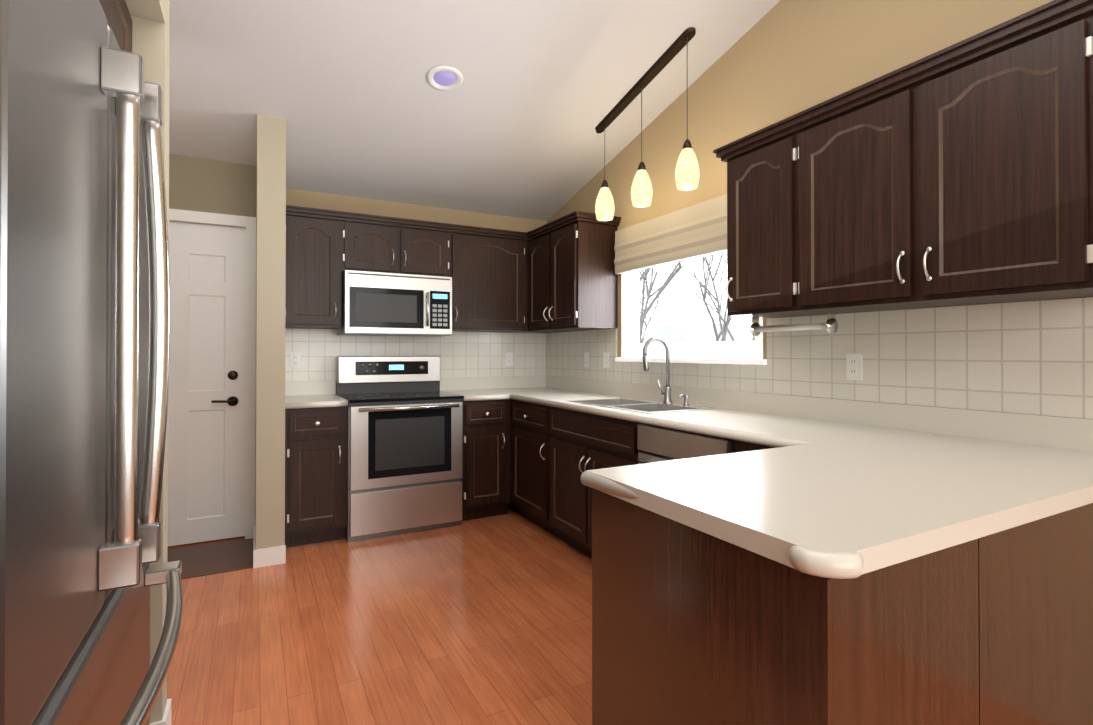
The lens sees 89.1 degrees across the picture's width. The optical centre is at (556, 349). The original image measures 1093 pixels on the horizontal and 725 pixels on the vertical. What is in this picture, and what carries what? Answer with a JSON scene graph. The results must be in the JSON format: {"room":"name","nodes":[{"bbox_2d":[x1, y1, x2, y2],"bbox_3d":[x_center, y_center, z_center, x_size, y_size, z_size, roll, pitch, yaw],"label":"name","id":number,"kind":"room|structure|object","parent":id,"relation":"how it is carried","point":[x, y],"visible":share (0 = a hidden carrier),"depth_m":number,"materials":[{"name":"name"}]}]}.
{"room":"kitchen","nodes":[
{"label":"kitchen","id":0,"kind":"room"},
{"bbox_2d":[125,0,169,722],"bbox_3d":[-1.390,-0.021,0.804,1.185,2.486,1.591,0,0,-29],"label":"wall","id":1,"kind":"structure","parent":0,"point":[151,32],"depth_m":1.69,"materials":[{"name":"beige paint"}]},
{"bbox_2d":[150,713,170,724],"bbox_3d":[-1.339,1.177,1.604,0.346,0.100,0.010,0,0,-29],"label":"baseboard","id":2,"kind":"structure","parent":1,"relation":"attached to","point":[166,720],"depth_m":1.69,"materials":[{"name":"white"}]},
{"bbox_2d":[164,698,170,714],"bbox_3d":[-1.762,1.176,1.492,1.196,0.100,0.037,0,0,-29],"label":"baseboard","id":3,"kind":"structure","parent":1,"relation":"attached to","point":[168,705],"depth_m":1.75,"materials":[{"name":"white wood"}]},
{"bbox_2d":[169,154,256,536],"bbox_3d":[-2.712,0.000,3.340,1.588,2.475,0.150,0,0,-29],"label":"wall","id":4,"kind":"structure","parent":0,"point":[207,185],"depth_m":3.54,"materials":[{"name":"beige paint"}]},
{"bbox_2d":[168,221,245,545],"bbox_3d":[-2.375,0.215,3.466,0.753,2.023,0.088,0,0,-29],"label":"hall door","id":5,"kind":"structure","parent":4,"relation":"in","point":[206,410],"depth_m":3.55,"materials":[{"name":"white wood"}]},
{"bbox_2d":[169,208,255,538],"bbox_3d":[-2.388,0.186,3.479,0.881,2.105,0.114,0,0,-29],"label":"door frame","id":6,"kind":"structure","parent":4,"relation":"attached to","point":[208,218],"depth_m":3.62,"materials":[{"name":"white wood"}]},
{"bbox_2d":[256,114,285,549],"bbox_3d":[-1.871,-0.064,3.610,0.148,2.606,0.960,0,0,-29],"label":"wall","id":7,"kind":"structure","parent":0,"point":[270,322],"depth_m":3.19,"materials":[{"name":"beige paint"}]},
{"bbox_2d":[253,526,256,567],"bbox_3d":[-1.829,1.188,3.357,0.011,0.100,0.512,0,0,-29],"label":"baseboard","id":8,"kind":"structure","parent":7,"relation":"attached to","point":[254,542],"depth_m":3.14,"materials":[{"name":"white wood"}]},
{"bbox_2d":[167,508,591,724],"bbox_3d":[0.075,1.270,0.756,4.020,0.104,7.820,0,0,-29],"label":"floor","id":9,"kind":"structure","parent":0,"point":[484,621],"depth_m":2.42,"materials":[{"name":"brown wood"}]},
{"bbox_2d":[0,0,182,724],"bbox_3d":[-1.063,0.320,0.781,0.879,1.805,0.922,0,0,-29],"label":"fridge","id":10,"kind":"object","parent":9,"relation":"on","point":[84,315],"visible":1,"depth_m":0.79,"materials":[{"name":"silver metal"}]},
{"bbox_2d":[99,0,131,51],"bbox_3d":[-1.243,0.111,0.903,0.678,2.224,1.342,0,0,-29],"label":"tall cabinet","id":11,"kind":"object","parent":9,"relation":"on","point":[118,17],"visible":0.15,"depth_m":1.52,"materials":[{"name":"brown wood"}]},
{"bbox_2d":[285,407,346,547],"bbox_3d":[-1.641,0.805,3.727,0.365,0.869,0.662,0,0,-29],"label":"base cabinet","id":12,"kind":"object","parent":9,"relation":"on","point":[315,475],"visible":0.98,"depth_m":3.48,"materials":[{"name":"brown wood"}]},
{"bbox_2d":[285,381,347,408],"bbox_3d":[-1.646,0.300,3.741,0.365,0.139,0.638,0,0,-29],"label":"countertop","id":13,"kind":"structure","parent":12,"relation":"on","point":[298,394],"depth_m":3.93,"materials":[{"name":"white laminate"}]},
{"bbox_2d":[336,356,463,541],"bbox_3d":[-1.123,0.646,3.960,0.758,1.190,0.694,0,0,-29],"label":"range","id":14,"kind":"object","parent":9,"relation":"on","point":[404,444],"visible":1,"depth_m":3.73,"materials":[{"name":"silver metal"}]},
{"bbox_2d":[462,399,511,520],"bbox_3d":[-0.638,0.808,4.274,0.387,0.869,0.662,0,0,-29],"label":"base cabinet","id":15,"kind":"object","parent":9,"relation":"on","point":[487,463],"visible":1,"depth_m":4.02,"materials":[{"name":"brown wood"}]},
{"bbox_2d":[440,377,504,400],"bbox_3d":[-0.665,0.303,4.275,0.339,0.139,0.638,0,0,-29],"label":"countertop","id":16,"kind":"structure","parent":15,"relation":"on","point":[472,388],"depth_m":4.52,"materials":[{"name":"white laminate"}]},
{"bbox_2d":[508,400,639,547],"bbox_3d":[0.113,0.806,3.919,0.628,0.868,0.690,0,0,-29],"label":"base cabinet","id":17,"kind":"object","parent":9,"relation":"on","point":[557,453],"depth_m":3.43,"materials":[{"name":"brown wood"}]},
{"bbox_2d":[505,376,1092,483],"bbox_3d":[0.548,0.373,3.091,0.659,0.294,3.878,0,0,-29],"label":"countertop","id":18,"kind":"structure","parent":17,"relation":"on","point":[1061,448],"depth_m":2.22,"materials":[{"name":"white laminate"}]},
{"bbox_2d":[642,337,672,403],"bbox_3d":[0.577,0.125,3.276,0.211,0.396,0.108,0,0,-29],"label":"gooseneck faucet","id":19,"kind":"object","parent":18,"relation":"on","point":[666,392],"visible":1,"depth_m":3.27,"materials":[{"name":"silver metal"}]},
{"bbox_2d":[677,394,689,405],"bbox_3d":[0.716,0.288,3.138,0.082,0.068,0.039,0,0,-29],"label":"soap dispenser","id":20,"kind":"object","parent":18,"relation":"on","point":[685,400],"visible":1,"depth_m":3.14,"materials":[{"name":"silver metal"}]},
{"bbox_2d":[637,424,732,463],"bbox_3d":[0.794,0.799,2.608,0.668,0.868,0.596,0,0,-29],"label":"dishwasher","id":21,"kind":"object","parent":9,"relation":"on","point":[657,443],"visible":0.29,"depth_m":2.49,"materials":[{"name":"silver metal"}]},
{"bbox_2d":[733,440,775,452],"bbox_3d":[1.065,0.796,2.191,0.608,0.868,0.388,0,0,-29],"label":"base cabinet","id":22,"kind":"object","parent":9,"relation":"on","point":[738,446],"depth_m":2.16,"materials":[{"name":"brown wood"}]},
{"bbox_2d":[592,488,991,724],"bbox_3d":[0.446,0.791,1.260,0.450,0.868,0.695,0,0,-29],"label":"base cabinet","id":23,"kind":"object","parent":9,"relation":"on","point":[691,626],"depth_m":1.02,"materials":[{"name":"brown wood"}]},
{"bbox_2d":[580,436,1092,578],"bbox_3d":[0.619,0.335,1.343,0.890,0.039,0.740,0,0,-29],"label":"countertop","id":24,"kind":"structure","parent":23,"relation":"on","point":[837,488],"depth_m":1.18,"materials":[{"name":"white laminate"}]},
{"bbox_2d":[992,503,1092,724],"bbox_3d":[0.898,0.792,1.506,0.580,0.868,0.695,0,0,-29],"label":"base cabinet","id":25,"kind":"object","parent":9,"relation":"on","point":[1042,569],"depth_m":1.19,"materials":[{"name":"brown wood"}]},
{"bbox_2d":[286,188,546,394],"bbox_3d":[-1.062,0.034,4.512,2.432,2.420,0.150,0,0,-29],"label":"wall","id":26,"kind":"structure","parent":0,"point":[310,199],"depth_m":4.36,"materials":[{"name":"beige paint"}]},
{"bbox_2d":[285,205,529,331],"bbox_3d":[-1.099,-0.543,4.190,1.844,0.790,0.382,0,0,-29],"label":"upper cabinet","id":27,"kind":"object","parent":26,"relation":"attached to","point":[486,270],"visible":0.98,"depth_m":4.02,"materials":[{"name":"brown wood"}]},
{"bbox_2d":[337,270,451,336],"bbox_3d":[-1.189,-0.321,4.088,0.752,0.435,0.452,0,0,-29],"label":"over-the-range microwave","id":28,"kind":"object","parent":27,"relation":"attached to","point":[385,304],"visible":1,"depth_m":3.91,"materials":[{"name":"silver metal"}]},
{"bbox_2d":[285,328,545,381],"bbox_3d":[-1.027,0.044,4.440,2.120,0.378,0.007,0,0,-29],"label":"tile backsplash","id":29,"kind":"structure","parent":26,"relation":"attached to","point":[469,354],"depth_m":4.48,"materials":[{"name":"white tile"}]},
{"bbox_2d":[290,352,300,368],"bbox_3d":[-1.871,0.081,3.971,0.070,0.115,0.008,0,0,-29],"label":"electrical outlet","id":30,"kind":"object","parent":29,"relation":"attached to","point":[295,360],"visible":1,"depth_m":3.97,"materials":[{"name":"white plastic"}]},
{"bbox_2d":[505,352,512,365],"bbox_3d":[-0.408,0.086,4.767,0.070,0.115,0.008,0,0,-29],"label":"electrical outlet","id":31,"kind":"object","parent":29,"relation":"attached to","point":[508,358],"visible":1,"depth_m":4.76,"materials":[{"name":"white plastic"}]},
{"bbox_2d":[169,0,779,220],"bbox_3d":[0.075,-2.083,0.777,4.020,1.899,7.820,0,0,-29],"label":"ceiling","id":32,"kind":"structure","parent":0,"point":[354,98],"depth_m":3.09,"materials":[{"name":"white paint"}]},
{"bbox_2d":[426,66,462,90],"bbox_3d":[-0.612,-1.480,3.039,0.200,0.052,0.195,0,0,-29],"label":"recessed light","id":33,"kind":"object","parent":32,"relation":"in","point":[445,78],"visible":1,"depth_m":3.02,"materials":[{"name":"white"}]},
{"bbox_2d":[595,27,699,220],"bbox_3d":[0.492,-1.253,3.268,0.126,0.820,0.933,0,0,-29],"label":"pendant light","id":34,"kind":"object","parent":32,"relation":"hanging from","point":[687,173],"visible":1,"depth_m":3.20,"materials":[{"name":"beige glass"}]},
{"bbox_2d":[547,0,1087,364],"bbox_3d":[1.775,-0.865,1.695,0.150,4.184,7.820,0,0,-29],"label":"wall","id":35,"kind":"structure","parent":0,"point":[780,60],"depth_m":2.79,"materials":[{"name":"beige paint"}]},
{"bbox_2d":[513,211,620,332],"bbox_3d":[0.017,-0.541,4.361,0.382,0.790,1.149,0,0,-29],"label":"upper cabinet","id":36,"kind":"object","parent":35,"relation":"attached to","point":[573,281],"visible":0.98,"depth_m":3.95,"materials":[{"name":"brown wood"}]},
{"bbox_2d":[614,194,726,273],"bbox_3d":[0.736,-0.687,3.374,0.056,0.300,1.285,0,0,-29],"label":"window shade","id":37,"kind":"object","parent":35,"relation":"attached to","point":[694,231],"visible":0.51,"depth_m":3.37,"materials":[{"name":"beige fabric"}]},
{"bbox_2d":[615,258,766,364],"bbox_3d":[0.790,-0.349,3.416,0.140,0.866,1.310,0,0,-29],"label":"window","id":38,"kind":"structure","parent":35,"relation":"in","point":[690,350],"depth_m":3.42,"materials":[{"name":"white"}]},
{"bbox_2d":[721,124,797,317],"bbox_3d":[1.036,-0.535,2.526,0.348,0.755,0.390,0,0,-29],"label":"upper cabinet","id":39,"kind":"object","parent":35,"relation":"attached to","point":[757,285],"depth_m":2.44,"materials":[{"name":"brown wood"}]},
{"bbox_2d":[546,297,1092,418],"bbox_3d":[0.837,0.037,3.245,0.007,0.378,3.870,0,0,-29],"label":"tile backsplash","id":40,"kind":"structure","parent":35,"relation":"attached to","point":[1032,357],"depth_m":2.16,"materials":[{"name":"white tile"}]},
{"bbox_2d":[584,352,589,366],"bbox_3d":[0.234,0.083,4.335,0.008,0.115,0.070,0,0,-29],"label":"outlet","id":41,"kind":"object","parent":40,"relation":"attached to","point":[586,359],"visible":1,"depth_m":4.33,"materials":[{"name":"white plastic"}]},
{"bbox_2d":[603,352,608,367],"bbox_3d":[0.363,0.082,4.097,0.008,0.115,0.070,0,0,-29],"label":"outlet","id":42,"kind":"object","parent":40,"relation":"attached to","point":[605,359],"visible":1,"depth_m":4.09,"materials":[{"name":"white plastic"}]},
{"bbox_2d":[846,354,861,380],"bbox_3d":[1.286,0.077,2.402,0.008,0.115,0.070,0,0,-29],"label":"outlet","id":43,"kind":"object","parent":40,"relation":"attached to","point":[853,366],"visible":1,"depth_m":2.40,"materials":[{"name":"white plastic"}]},
{"bbox_2d":[789,0,1092,315],"bbox_3d":[1.349,-0.538,1.950,0.348,0.755,0.920,0,0,-29],"label":"upper cabinet","id":44,"kind":"object","parent":35,"relation":"attached to","point":[960,173],"depth_m":1.76,"materials":[{"name":"brown wood"}]},
{"bbox_2d":[750,311,837,335],"bbox_3d":[1.044,-0.109,2.477,0.067,0.095,0.412,0,0,-29],"label":"towel rail","id":45,"kind":"object","parent":44,"relation":"attached to","point":[830,325],"visible":1,"depth_m":2.43,"materials":[{"name":"silver metal"}]},
{"label":"outside","id":46,"kind":"structure","parent":0,"visible":0},
{"bbox_3d":[18.001,4.511,32.408,57.400,0.200,80.000,0,0,-29],"label":"ground","id":47,"kind":"structure","parent":46,"visible":0},
{"bbox_2d":[639,252,754,342],"bbox_3d":[2.358,-0.096,11.120,9.220,8.788,9.622,0,0,-29],"label":"bare tree","id":48,"kind":"object","parent":47,"relation":"on","point":[643,313],"visible":0.06,"depth_m":9.71,"materials":[{"name":"grey plant"}]},
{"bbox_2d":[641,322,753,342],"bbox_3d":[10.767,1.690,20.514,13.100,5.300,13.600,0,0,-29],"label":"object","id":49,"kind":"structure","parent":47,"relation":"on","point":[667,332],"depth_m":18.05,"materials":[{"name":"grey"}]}
]}

